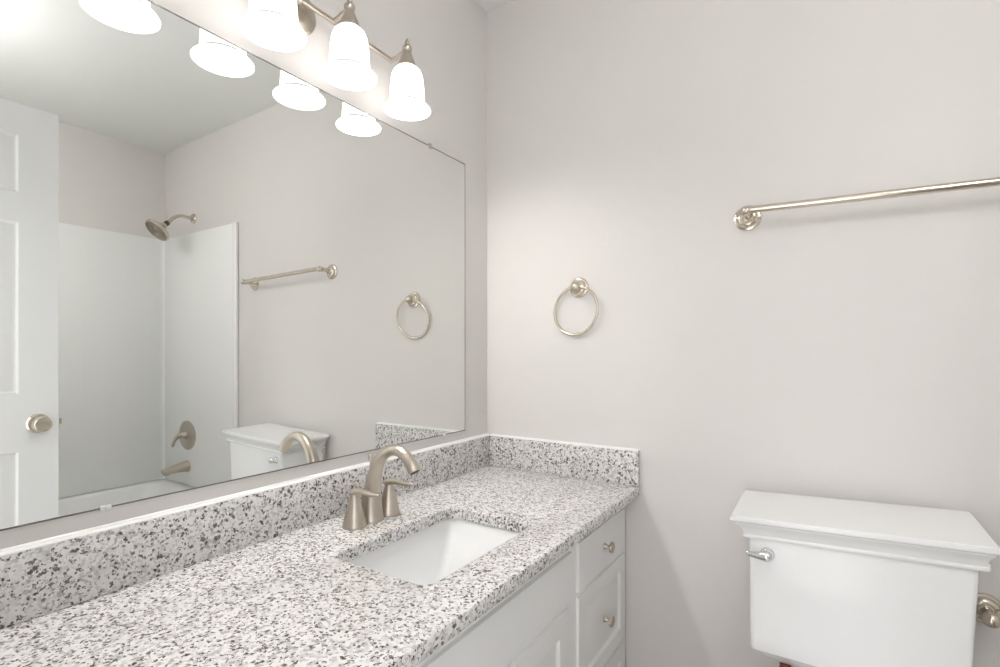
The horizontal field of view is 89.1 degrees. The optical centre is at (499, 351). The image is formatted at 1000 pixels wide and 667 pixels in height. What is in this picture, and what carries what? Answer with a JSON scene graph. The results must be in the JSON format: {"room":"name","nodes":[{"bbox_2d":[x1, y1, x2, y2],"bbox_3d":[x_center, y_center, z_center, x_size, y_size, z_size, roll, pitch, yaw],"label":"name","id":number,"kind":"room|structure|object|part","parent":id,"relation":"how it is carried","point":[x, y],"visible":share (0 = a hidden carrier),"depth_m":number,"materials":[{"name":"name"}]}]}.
{"room":"bathroom","nodes":[
{"label":"bathroom","id":0,"kind":"room"},
{"bbox_2d":[0,0,486,548],"bbox_3d":[-0.505,-0.030,1.259,0.107,2.440,1.750,0,0,33],"label":"wall","id":1,"kind":"structure","parent":0,"point":[447,39],"depth_m":1.59,"materials":[{"name":"beige paint"}]},
{"bbox_2d":[0,0,464,530],"bbox_3d":[-0.460,-0.191,1.222,0.010,0.929,1.261,0,0,33],"label":"wall mirror","id":2,"kind":"object","parent":1,"relation":"attached to","point":[218,266],"visible":1,"depth_m":1.00,"materials":[{"name":"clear mirror"}]},
{"bbox_2d":[0,433,490,629],"bbox_3d":[-0.453,0.356,1.225,0.024,0.114,1.528,0,0,33],"label":"backsplash","id":3,"kind":"structure","parent":1,"relation":"attached to","point":[38,578],"depth_m":0.96,"materials":[{"name":"stone"}]},
{"bbox_2d":[239,0,430,120],"bbox_3d":[-0.425,-0.759,1.135,0.163,0.216,0.719,0,0,33],"label":"vanity light","id":4,"kind":"object","parent":1,"relation":"attached to","point":[275,25],"visible":1,"depth_m":1.19,"materials":[{"name":"white glass"}]},
{"bbox_3d":[-0.464,-0.717,1.043,0.096,0.105,0.096,0,0,33],"label":"lamp shade","id":5,"kind":"part","parent":4,"relation":"part of","materials":[{"name":"white glass"}]},
{"bbox_3d":[-0.464,-0.709,1.043,0.062,0.115,0.062,0,0,33],"label":"bulb","id":6,"kind":"part","parent":4,"relation":"part of","materials":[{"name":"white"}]},
{"bbox_3d":[-0.484,-0.805,1.173,0.024,0.124,0.151,0,0,33],"label":"plate","id":7,"kind":"part","parent":4,"relation":"part of","materials":[{"name":"silver metal"}]},
{"bbox_3d":[-0.385,-0.810,1.226,0.067,0.020,0.014,0,0,33],"label":"lamp arm","id":8,"kind":"part","parent":4,"relation":"part of","materials":[{"name":"silver metal"}]},
{"bbox_3d":[-0.357,-0.717,1.209,0.096,0.105,0.096,0,0,33],"label":"lamp shade","id":9,"kind":"part","parent":4,"relation":"part of","materials":[{"name":"white glass"}]},
{"bbox_3d":[-0.357,-0.709,1.209,0.062,0.115,0.062,0,0,33],"label":"bulb","id":10,"kind":"part","parent":4,"relation":"part of","materials":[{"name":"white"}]},
{"bbox_3d":[-0.279,-0.810,1.392,0.067,0.020,0.014,0,0,33],"label":"lamp arm","id":11,"kind":"part","parent":4,"relation":"part of","materials":[{"name":"silver metal"}]},
{"bbox_3d":[-0.251,-0.717,1.374,0.096,0.105,0.096,0,0,33],"label":"lamp shade","id":12,"kind":"part","parent":4,"relation":"part of","materials":[{"name":"white glass"}]},
{"bbox_3d":[-0.251,-0.709,1.374,0.062,0.115,0.062,0,0,33],"label":"bulb","id":13,"kind":"part","parent":4,"relation":"part of","materials":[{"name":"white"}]},
{"bbox_2d":[475,0,514,12],"bbox_3d":[0.574,-1.300,0.564,2.675,0.100,1.750,0,0,33],"label":"ceiling","id":14,"kind":"structure","parent":0,"point":[487,5],"depth_m":1.82,"materials":[{"name":"paint"}]},
{"bbox_2d":[487,0,999,666],"bbox_3d":[1.017,-0.030,1.254,2.458,2.440,0.110,0,0,33],"label":"wall","id":15,"kind":"structure","parent":0,"point":[851,350],"depth_m":1.43,"materials":[{"name":"beige paint"}]},
{"bbox_2d":[489,434,639,486],"bbox_3d":[0.197,0.356,1.707,0.547,0.113,0.022,0,0,33],"label":"side splash","id":16,"kind":"object","parent":15,"relation":"attached to","point":[601,463],"visible":1,"depth_m":1.68,"materials":[{"name":"stone"}]},
{"bbox_2d":[553,278,598,335],"bbox_3d":[0.244,-0.148,1.659,0.166,0.193,0.046,0,0,33],"label":"towel ring","id":17,"kind":"object","parent":15,"relation":"attached to","point":[579,287],"visible":1,"depth_m":1.66,"materials":[{"name":"silver metal"}]},
{"bbox_3d":[0.246,-0.212,1.649,0.030,0.031,0.031,0,0,33],"label":"post","id":18,"kind":"part","parent":17,"relation":"part of","materials":[{"name":"silver metal"}]},
{"bbox_2d":[734,177,999,230],"bbox_3d":[0.919,-0.363,1.205,0.682,0.082,0.080,0,0,33],"label":"towel bar","id":19,"kind":"object","parent":15,"relation":"attached to","point":[747,218],"visible":1,"depth_m":1.22,"materials":[{"name":"silver metal"}]},
{"bbox_3d":[0.661,-0.373,1.360,0.026,0.027,0.061,0,0,33],"label":"post","id":20,"kind":"part","parent":19,"relation":"part of","materials":[{"name":"silver metal"}]},
{"bbox_2d":[976,593,999,628],"bbox_3d":[1.131,0.576,1.071,0.216,0.068,0.077,0,0,33],"label":"toilet paper holder","id":21,"kind":"object","parent":15,"relation":"attached to","point":[988,606],"visible":0.84,"depth_m":1.12,"materials":[{"name":"silver metal"}]},
{"bbox_3d":[1.063,0.576,1.103,0.032,0.033,0.058,0,0,33],"label":"post","id":22,"kind":"part","parent":21,"relation":"part of","materials":[{"name":"silver metal"}]},
{"bbox_3d":[0.334,1.240,0.190,2.675,0.100,2.640,0,0,33],"label":"floor","id":23,"kind":"structure","parent":0,"visible":0},
{"bbox_2d":[415,507,624,666],"bbox_3d":[-0.222,0.818,1.077,0.551,0.745,1.523,0,0,33],"label":"vanity cabinet","id":24,"kind":"object","parent":23,"relation":"on","point":[570,613],"visible":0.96,"depth_m":1.19,"materials":[{"name":"white paint"}]},
{"bbox_2d":[0,465,639,666],"bbox_3d":[-0.220,0.427,1.075,0.566,0.029,1.529,0,0,33],"label":"countertop","id":25,"kind":"structure","parent":24,"relation":"on","point":[296,598],"depth_m":0.85,"materials":[{"name":"stone"}]},
{"bbox_2d":[342,444,420,529],"bbox_3d":[-0.264,0.316,1.218,0.185,0.193,0.170,0,0,33],"label":"faucet","id":26,"kind":"object","parent":25,"relation":"on","point":[373,508],"visible":1,"depth_m":1.23,"materials":[{"name":"silver metal"}]},
{"bbox_3d":[-0.344,0.374,1.204,0.058,0.078,0.058,0,0,33],"label":"handle","id":27,"kind":"part","parent":26,"relation":"part of","materials":[{"name":"silver metal"}]},
{"bbox_3d":[-0.316,0.332,1.185,0.095,0.022,0.026,0,0,33],"label":"lever","id":28,"kind":"part","parent":26,"relation":"part of","materials":[{"name":"silver metal"}]},
{"bbox_3d":[-0.323,0.333,1.271,0.012,0.158,0.012,0,0,33],"label":"lift rod","id":29,"kind":"part","parent":26,"relation":"part of","materials":[{"name":"silver metal"}]},
{"bbox_3d":[-0.316,0.376,1.252,0.060,0.074,0.060,0,0,33],"label":"spout","id":30,"kind":"part","parent":26,"relation":"part of","materials":[{"name":"silver metal"}]},
{"bbox_3d":[-0.283,0.374,1.298,0.058,0.078,0.058,0,0,33],"label":"handle","id":31,"kind":"part","parent":26,"relation":"part of","materials":[{"name":"silver metal"}]},
{"bbox_3d":[-0.260,0.287,1.216,0.175,0.135,0.043,0,0,33],"label":"spout","id":32,"kind":"part","parent":26,"relation":"part of","materials":[{"name":"silver metal"}]},
{"bbox_3d":[-0.255,0.332,1.279,0.095,0.022,0.026,0,0,33],"label":"lever","id":33,"kind":"part","parent":26,"relation":"part of","materials":[{"name":"silver metal"}]},
{"bbox_2d":[350,519,519,584],"bbox_3d":[-0.130,0.515,1.126,0.312,0.145,0.446,0,0,33],"label":"sink","id":34,"kind":"object","parent":25,"relation":"in","point":[427,556],"visible":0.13,"depth_m":1.26,"materials":[{"name":"white ceramic"}]},
{"bbox_3d":[0.093,0.845,1.121,0.012,0.451,0.254,0,0,33],"label":"cabinet door","id":35,"kind":"part","parent":24,"relation":"part of","materials":[{"name":"white paint"}]},
{"bbox_3d":[0.286,0.745,1.421,0.012,0.258,0.348,0,0,33],"label":"drawer","id":36,"kind":"part","parent":24,"relation":"part of","materials":[{"name":"white paint"}]},
{"bbox_3d":[0.286,0.541,1.421,0.012,0.126,0.348,0,0,33],"label":"drawer","id":37,"kind":"part","parent":24,"relation":"part of","materials":[{"name":"white paint"}]},
{"bbox_3d":[0.303,0.745,1.411,0.030,0.031,0.031,0,0,33],"label":"knob","id":38,"kind":"part","parent":24,"relation":"part of","materials":[{"name":"silver metal"}]},
{"bbox_3d":[0.303,0.541,1.411,0.030,0.031,0.031,0,0,33],"label":"knob","id":39,"kind":"part","parent":24,"relation":"part of","materials":[{"name":"silver metal"}]},
{"bbox_3d":[0.286,0.977,1.421,0.012,0.187,0.348,0,0,33],"label":"drawer","id":40,"kind":"part","parent":24,"relation":"part of","materials":[{"name":"white paint"}]},
{"bbox_2d":[730,490,999,666],"bbox_3d":[0.674,0.774,0.973,0.463,0.832,0.695,0,0,33],"label":"toilet","id":41,"kind":"object","parent":23,"relation":"on","point":[834,582],"visible":1,"depth_m":1.08,"materials":[{"name":"white ceramic"}]},
{"bbox_3d":[0.589,0.461,1.156,0.056,0.026,0.026,0,0,33],"label":"lever","id":42,"kind":"part","parent":41,"relation":"part of","materials":[{"name":"silver metal"}]},
{"bbox_3d":[0.610,0.463,1.159,0.031,0.031,0.017,0,0,33],"label":"flush handle","id":43,"kind":"part","parent":41,"relation":"part of","materials":[{"name":"silver metal"}]},
{"bbox_3d":[0.807,0.575,1.169,0.401,0.320,0.217,0,0,33],"label":"tank","id":44,"kind":"part","parent":41,"relation":"part of","materials":[{"name":"white ceramic"}]},
{"bbox_3d":[0.797,0.395,1.164,0.463,0.074,0.239,0,0,33],"label":"tank lid","id":45,"kind":"part","parent":41,"relation":"part of","materials":[{"name":"white ceramic"}]}
]}

